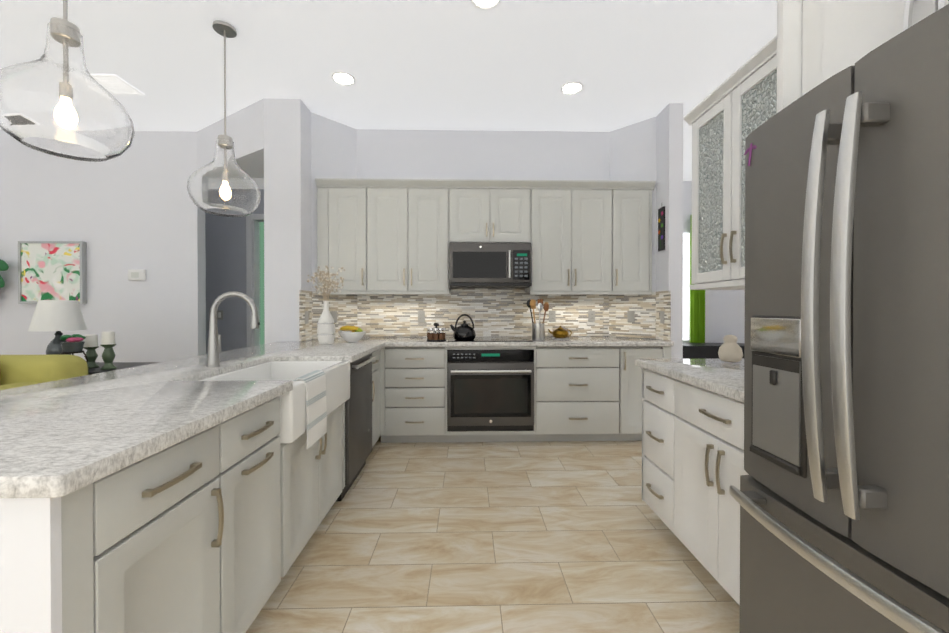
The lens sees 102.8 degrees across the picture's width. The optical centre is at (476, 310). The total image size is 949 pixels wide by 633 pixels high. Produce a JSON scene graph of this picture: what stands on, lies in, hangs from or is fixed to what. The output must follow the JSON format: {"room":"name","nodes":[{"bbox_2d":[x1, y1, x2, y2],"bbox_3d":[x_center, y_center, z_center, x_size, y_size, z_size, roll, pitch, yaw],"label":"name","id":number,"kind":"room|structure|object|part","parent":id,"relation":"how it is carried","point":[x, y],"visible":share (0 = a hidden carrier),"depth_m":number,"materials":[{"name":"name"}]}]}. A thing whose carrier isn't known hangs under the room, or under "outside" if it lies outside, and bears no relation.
{"room":"kitchen","nodes":[
{"label":"kitchen","id":0,"kind":"room"},
{"bbox_2d":[0,129,205,361],"bbox_3d":[-4.719,-0.344,3.990,3.595,3.060,0.120,0,0,-1],"label":"wall","id":1,"kind":"structure","parent":0,"point":[133,206],"depth_m":3.95,"materials":[{"name":"white paint"}]},
{"bbox_2d":[0,259,8,287],"bbox_3d":[-4.924,-0.329,3.835,0.391,0.731,0.167,0,0,-1],"label":"wall decoration","id":2,"kind":"object","parent":1,"relation":"attached to","point":[4,266],"visible":1,"depth_m":3.82,"materials":[{"name":"green metal"}]},
{"bbox_2d":[18,241,86,303],"bbox_3d":[-4.374,-0.394,3.911,0.640,0.640,0.050,0,0,-1],"label":"picture","id":3,"kind":"object","parent":1,"relation":"attached to","point":[52,270],"visible":0.92,"depth_m":3.90,"materials":[{"name":"multicoloured paper"}]},
{"bbox_2d":[128,269,145,280],"bbox_3d":[-3.530,-0.371,3.940,0.170,0.115,0.030,0,0,-1],"label":"thermostat","id":4,"kind":"object","parent":1,"relation":"attached to","point":[136,274],"visible":0.98,"depth_m":3.93,"materials":[{"name":"white plastic"}]},
{"bbox_2d":[197,98,263,177],"bbox_3d":[-2.397,-1.653,3.708,1.035,0.440,0.770,0,0,-1],"label":"wall","id":5,"kind":"structure","parent":0,"point":[245,129],"depth_m":3.57,"materials":[{"name":"white paint"}]},
{"bbox_2d":[205,189,263,353],"bbox_3d":[-4.223,-0.350,4.961,4.630,3.060,0.120,0,0,-1],"label":"wall","id":6,"kind":"structure","parent":0,"point":[225,246],"depth_m":4.92,"materials":[{"name":"grey paint"}]},
{"bbox_2d":[210,310,222,319],"bbox_3d":[-3.376,0.055,4.917,0.170,0.120,0.010,0,0,-1],"label":"light switch","id":7,"kind":"object","parent":6,"relation":"attached to","point":[219,314],"visible":0.54,"depth_m":4.92,"materials":[{"name":"grey plastic"}]},
{"bbox_2d":[246,214,263,346],"bbox_3d":[-2.498,-0.038,4.992,0.970,2.435,0.140,0,0,-1],"label":"door frame","id":8,"kind":"structure","parent":6,"relation":"attached to","point":[252,266],"depth_m":4.92,"materials":[{"name":"white wood"}]},
{"bbox_2d":[252,178,263,188],"bbox_3d":[-4.212,-1.627,4.473,4.630,0.100,0.840,0,0,-1],"label":"ceiling","id":9,"kind":"structure","parent":0,"point":[259,182],"depth_m":4.66,"materials":[{"name":"white paint"}]},
{"bbox_2d":[264,98,311,343],"bbox_3d":[-1.729,-0.345,4.152,0.320,3.060,1.610,0,0,-1],"label":"wall","id":10,"kind":"structure","parent":0,"point":[287,209],"depth_m":3.35,"materials":[{"name":"white paint"}]},
{"bbox_2d":[299,288,359,339],"bbox_3d":[-1.386,0.043,3.615,0.340,0.452,0.598,0,0,-1],"label":"backsplash","id":11,"kind":"structure","parent":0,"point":[344,307],"depth_m":3.63,"materials":[{"name":"multicoloured"}]},
{"bbox_2d":[0,0,776,180],"bbox_3d":[-1.026,-1.913,2.212,10.900,0.100,7.800,0,0,-1],"label":"ceiling","id":12,"kind":"structure","parent":0,"point":[509,65],"depth_m":2.77,"materials":[{"name":"white paint"}]},
{"bbox_2d":[0,0,134,161],"bbox_3d":[-1.630,-1.248,1.502,0.406,1.220,0.406,0,0,-1],"label":"pendant light","id":13,"kind":"object","parent":12,"relation":"hanging from","point":[57,99],"visible":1,"depth_m":1.42,"materials":[{"name":"clear glass"}]},
{"bbox_2d":[91,74,144,94],"bbox_3d":[-2.987,-1.861,3.129,0.260,0.016,0.280,0,0,-1],"label":"ceiling vent","id":14,"kind":"object","parent":12,"relation":"in","point":[114,84],"visible":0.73,"depth_m":3.12,"materials":[{"name":"white metal"}]},
{"bbox_2d":[187,20,260,216],"bbox_3d":[-1.652,-1.254,2.492,0.406,1.220,0.406,0,0,-1],"label":"pendant light","id":15,"kind":"object","parent":12,"relation":"hanging from","point":[222,183],"visible":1,"depth_m":2.40,"materials":[{"name":"clear glass"}]},
{"bbox_3d":[-1.652,-0.880,2.494,0.406,0.470,0.406,0,0,-1],"label":"lamp shade","id":16,"kind":"part","parent":15,"relation":"part of","materials":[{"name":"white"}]},
{"bbox_2d":[331,71,355,85],"bbox_3d":[-1.068,-1.863,3.045,0.195,0.009,0.195,0,1,44],"label":"recessed light","id":17,"kind":"object","parent":12,"relation":"in","point":[343,78],"depth_m":3.04,"materials":[{"name":"white"}]},
{"bbox_2d":[470,0,501,9],"bbox_3d":[0.058,-1.858,2.243,0.195,0.009,0.195,0,1,44],"label":"recessed light","id":18,"kind":"object","parent":12,"relation":"in","point":[480,4],"depth_m":2.29,"materials":[{"name":"white"}]},
{"bbox_2d":[560,81,583,94],"bbox_3d":[0.802,-1.864,3.176,0.195,0.009,0.195,0,1,44],"label":"recessed light","id":19,"kind":"object","parent":12,"relation":"in","point":[572,87],"depth_m":3.17,"materials":[{"name":"white"}]},
{"bbox_2d":[311,112,656,338],"bbox_3d":[-0.012,-0.343,3.840,3.740,3.060,0.450,0,0,-1],"label":"wall","id":20,"kind":"structure","parent":0,"point":[343,151],"depth_m":3.92,"materials":[{"name":"white paint"}]},
{"bbox_2d":[316,178,451,295],"bbox_3d":[-0.885,-0.711,3.756,1.250,1.050,0.326,0,0,-1],"label":"upper cabinet","id":21,"kind":"object","parent":20,"relation":"attached to","point":[389,237],"depth_m":3.60,"materials":[{"name":"grey wood"}]},
{"bbox_2d":[448,240,531,287],"bbox_3d":[0.127,-0.433,3.730,0.762,0.404,0.421,0,0,-1],"label":"microwave","id":22,"kind":"object","parent":20,"relation":"attached to","point":[471,263],"depth_m":3.52,"materials":[{"name":"grey metal"}]},
{"bbox_2d":[452,180,531,295],"bbox_3d":[0.126,-0.711,3.778,0.772,1.050,0.326,0,0,-1],"label":"upper cabinet","id":23,"kind":"object","parent":20,"relation":"attached to","point":[481,209],"depth_m":3.62,"materials":[{"name":"grey wood"}]},
{"bbox_2d":[528,180,655,295],"bbox_3d":[1.101,-0.711,3.800,1.178,1.050,0.326,0,0,-1],"label":"upper cabinet","id":24,"kind":"object","parent":20,"relation":"attached to","point":[590,237],"depth_m":3.64,"materials":[{"name":"grey wood"}]},
{"bbox_2d":[246,436,739,632],"bbox_3d":[-1.026,1.227,2.232,10.900,0.060,7.800,0,0,-1],"label":"floor","id":25,"kind":"structure","parent":0,"point":[510,537],"depth_m":1.86,"materials":[{"name":"tile"}]},
{"bbox_2d":[0,355,87,389],"bbox_3d":[-3.554,0.714,1.897,2.330,0.969,0.950,0,0,-1],"label":"sofa","id":26,"kind":"object","parent":25,"relation":"on","point":[20,370],"visible":0.19,"depth_m":2.17,"materials":[{"name":"yellow fabric"}]},
{"bbox_2d":[0,500,235,632],"bbox_3d":[-1.163,0.768,0.925,0.802,0.874,0.478,0,0,-1],"label":"base cabinet","id":27,"kind":"object","parent":25,"relation":"on","point":[67,566],"depth_m":0.83,"materials":[{"name":"grey wood"}]},
{"bbox_2d":[0,336,927,503],"bbox_3d":[0.016,0.299,2.313,3.487,0.040,3.266,0,0,-1],"label":"countertop","id":28,"kind":"structure","parent":27,"relation":"on","point":[161,430],"depth_m":1.63,"materials":[{"name":"grey stone"}]},
{"bbox_2d":[204,292,259,367],"bbox_3d":[-1.227,0.091,1.925,0.255,0.378,0.091,0,0,-1],"label":"faucet","id":29,"kind":"object","parent":28,"relation":"on","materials":[{"name":"silver metal"}]},
{"bbox_2d":[204,360,331,379],"bbox_3d":[-1.005,0.425,1.929,0.489,0.238,0.776,0,0,-1],"label":"sink","id":30,"kind":"object","parent":28,"relation":"in","point":[271,369],"depth_m":2.29,"materials":[{"name":"white ceramic"}]},
{"bbox_2d":[293,370,326,448],"bbox_3d":[-0.782,0.453,1.782,0.076,0.313,0.225,0,0,-1],"label":"towel","id":31,"kind":"object","parent":30,"relation":"hanging from","point":[316,408],"visible":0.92,"depth_m":1.77,"materials":[{"name":"fabric"}]},
{"bbox_2d":[307,266,344,343],"bbox_3d":[-1.236,-0.049,3.119,0.303,0.643,0.144,0,0,-1],"label":"arrangement","id":32,"kind":"object","parent":28,"relation":"on","point":[326,329],"visible":1,"depth_m":3.09,"materials":[{"name":"white ceramic"}]},
{"bbox_2d":[339,326,365,341],"bbox_3d":[-1.074,0.199,3.284,0.230,0.144,0.229,0,0,-1],"label":"fruit bowl","id":33,"kind":"object","parent":28,"relation":"on","point":[351,334],"visible":1,"depth_m":3.23,"materials":[{"name":"white ceramic"}]},
{"bbox_2d":[426,323,445,341],"bbox_3d":[-0.357,0.188,3.380,0.176,0.165,0.175,0,0,-1],"label":"spice carousel","id":34,"kind":"object","parent":28,"relation":"on","point":[435,334],"visible":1,"depth_m":3.32,"materials":[{"name":"brown glass"}]},
{"bbox_2d":[450,314,475,339],"bbox_3d":[-0.123,0.146,3.465,0.240,0.233,0.209,0,0,-1],"label":"kettle","id":35,"kind":"object","parent":28,"relation":"on","point":[464,331],"visible":1,"depth_m":3.40,"materials":[{"name":"black metal"}]},
{"bbox_2d":[448,336,527,339],"bbox_3d":[0.120,0.266,3.589,0.752,0.006,0.525,0,0,-1],"label":"cooktop","id":36,"kind":"object","parent":28,"relation":"in","point":[486,337],"depth_m":3.59,"materials":[{"name":"black glass"}]},
{"bbox_3d":[0.120,0.266,3.589,0.752,0.006,0.525,0,0,-1],"label":"cooktop black glass","id":37,"kind":"part","parent":28,"relation":"part of","materials":[{"name":"black glass"}]},
{"bbox_2d":[527,299,548,340],"bbox_3d":[0.564,0.081,3.458,0.207,0.377,0.119,0,0,-1],"label":"utensil crock","id":38,"kind":"object","parent":28,"relation":"on","point":[538,331],"visible":1,"depth_m":3.42,"materials":[{"name":"silver metal"}]},
{"bbox_2d":[548,326,571,339],"bbox_3d":[0.795,0.206,3.606,0.230,0.126,0.160,0,0,-1],"label":"teapot","id":39,"kind":"object","parent":28,"relation":"on","point":[560,333],"visible":1,"depth_m":3.56,"materials":[{"name":"gold metal"}]},
{"bbox_2d":[718,335,742,361],"bbox_3d":[1.407,0.206,2.099,0.116,0.146,0.115,0,0,-1],"label":"stone vase","id":40,"kind":"object","parent":28,"relation":"on","point":[730,349],"visible":1,"depth_m":2.07,"materials":[{"name":"beige stone"}]},
{"bbox_2d":[88,362,158,374],"bbox_3d":[-3.066,0.807,2.864,1.050,0.769,0.480,0,0,-1],"label":"table","id":41,"kind":"object","parent":25,"relation":"on","point":[121,365],"visible":0.02,"depth_m":2.92,"materials":[{"name":"black"}]},
{"bbox_2d":[28,300,86,354],"bbox_3d":[-3.151,0.172,2.858,0.300,0.500,0.300,0,0,-1],"label":"table lamp","id":42,"kind":"object","parent":41,"relation":"on","point":[58,316],"visible":0.69,"depth_m":2.79,"materials":[{"name":"white fabric"}]},
{"bbox_2d":[60,334,87,362],"bbox_3d":[-2.848,0.296,2.675,0.127,0.258,0.125,0,0,-1],"label":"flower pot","id":43,"kind":"object","parent":41,"relation":"on","point":[73,344],"visible":0.77,"depth_m":2.65,"materials":[{"name":"black metal"}]},
{"bbox_2d":[83,334,98,367],"bbox_3d":[-2.862,0.299,2.815,0.088,0.246,0.087,0,0,-1],"label":"candle holder","id":44,"kind":"object","parent":41,"relation":"on","point":[91,344],"visible":0.83,"depth_m":2.79,"materials":[{"name":"green ceramic"}]},
{"bbox_2d":[100,331,116,369],"bbox_3d":[-2.669,0.287,2.749,0.088,0.270,0.087,0,0,-1],"label":"candle holder","id":45,"kind":"object","parent":41,"relation":"on","point":[108,344],"visible":1,"depth_m":2.73,"materials":[{"name":"green ceramic"}]},
{"bbox_2d":[236,500,291,632],"bbox_3d":[-1.172,0.766,1.357,0.802,0.874,0.385,0,0,-1],"label":"base cabinet","id":46,"kind":"object","parent":25,"relation":"on","point":[263,527],"depth_m":1.40,"materials":[{"name":"grey wood"}]},
{"bbox_2d":[292,500,341,563],"bbox_3d":[-1.185,0.762,1.951,0.802,0.874,0.804,0,0,-1],"label":"base cabinet","id":47,"kind":"object","parent":25,"relation":"on","point":[307,515],"depth_m":1.79,"materials":[{"name":"grey wood"}]},
{"bbox_3d":[-1.198,0.761,2.023,0.780,0.874,2.675,0,0,-1],"label":"peninsula panel","id":48,"kind":"part","parent":47,"relation":"part of","materials":[{"name":"white paint"}]},
{"bbox_2d":[642,496,667,526],"bbox_3d":[1.274,0.760,2.035,0.620,0.876,0.340,0,0,-1],"label":"base cabinet","id":49,"kind":"object","parent":25,"relation":"on","point":[659,504],"depth_m":2.00,"materials":[{"name":"grey wood"}]},
{"bbox_2d":[668,496,723,587],"bbox_3d":[1.280,0.763,1.561,0.610,0.876,0.607,0,0,-1],"label":"base cabinet","id":50,"kind":"object","parent":25,"relation":"on","point":[697,521],"depth_m":1.64,"materials":[{"name":"grey wood"}]},
{"bbox_2d":[683,343,743,358],"bbox_3d":[3.134,0.818,5.187,1.250,0.720,0.430,0,0,-1],"label":"console","id":51,"kind":"object","parent":25,"relation":"on","point":[700,350],"visible":0.1,"depth_m":4.97,"materials":[{"name":"black"}]},
{"bbox_2d":[724,0,948,632],"bbox_3d":[1.235,0.326,0.861,0.800,1.759,0.736,0,0,-1],"label":"refrigerator","id":52,"kind":"object","parent":25,"relation":"on","point":[838,190],"depth_m":0.82,"materials":[{"name":"grey metal"}]},
{"bbox_2d":[608,288,670,339],"bbox_3d":[1.561,0.043,3.681,0.340,0.452,0.598,0,0,-1],"label":"backsplash","id":53,"kind":"structure","parent":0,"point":[638,313],"depth_m":3.72,"materials":[{"name":"multicoloured"}]},
{"bbox_2d":[656,103,683,358],"bbox_3d":[1.797,-0.343,3.705,0.130,3.060,0.560,0,0,-1],"label":"wall","id":54,"kind":"structure","parent":0,"point":[669,190],"depth_m":3.43,"materials":[{"name":"white paint"}]},
{"bbox_2d":[658,206,664,250],"bbox_3d":[1.724,-0.786,3.535,0.021,0.450,0.110,0,0,-1],"label":"wall art","id":55,"kind":"object","parent":54,"relation":"attached to","point":[661,229],"visible":1,"depth_m":3.52,"materials":[{"name":"black"}]},
{"bbox_2d":[683,181,744,342],"bbox_3d":[3.011,-0.354,5.572,2.640,3.060,0.120,0,0,-1],"label":"wall","id":56,"kind":"structure","parent":0,"point":[724,313],"depth_m":5.52,"materials":[{"name":"white paint"}]},
{"bbox_2d":[683,233,689,342],"bbox_3d":[2.488,-0.349,5.479,1.190,1.670,0.038,0,0,-1],"label":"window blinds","id":57,"kind":"object","parent":56,"relation":"attached to","point":[686,237],"visible":0.12,"depth_m":5.48,"materials":[{"name":"white"}]},
{"bbox_2d":[690,215,704,342],"bbox_3d":[3.174,-0.124,5.432,0.200,2.500,0.060,0,0,-1],"label":"curtain","id":58,"kind":"object","parent":56,"relation":"hanging from","point":[697,316],"visible":0.29,"depth_m":5.43,"materials":[{"name":"green fabric"}]},
{"bbox_2d":[688,60,751,289],"bbox_3d":[1.486,-0.658,1.963,0.330,1.063,0.735,0,0,-1],"label":"upper cabinet","id":59,"kind":"object","parent":0,"relation":"attached to","point":[711,121],"depth_m":2.11,"materials":[{"name":"grey wood"}]},
{"bbox_2d":[752,0,923,115],"bbox_3d":[1.354,-0.024,0.896,0.720,2.460,0.866,0,0,-1],"label":"upper cabinet","id":60,"kind":"object","parent":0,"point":[811,35],"depth_m":1.19,"materials":[{"name":"grey wood"}]},
{"label":"outside","id":61,"kind":"structure","parent":0,"visible":0},
{"bbox_2d":[259,222,264,344],"bbox_3d":[-2.517,-0.256,5.845,2.020,2.860,0.090,0,0,-1],"label":"door","id":62,"kind":"structure","parent":61,"point":[261,245],"depth_m":5.82,"materials":[{"name":"green"}]}
]}

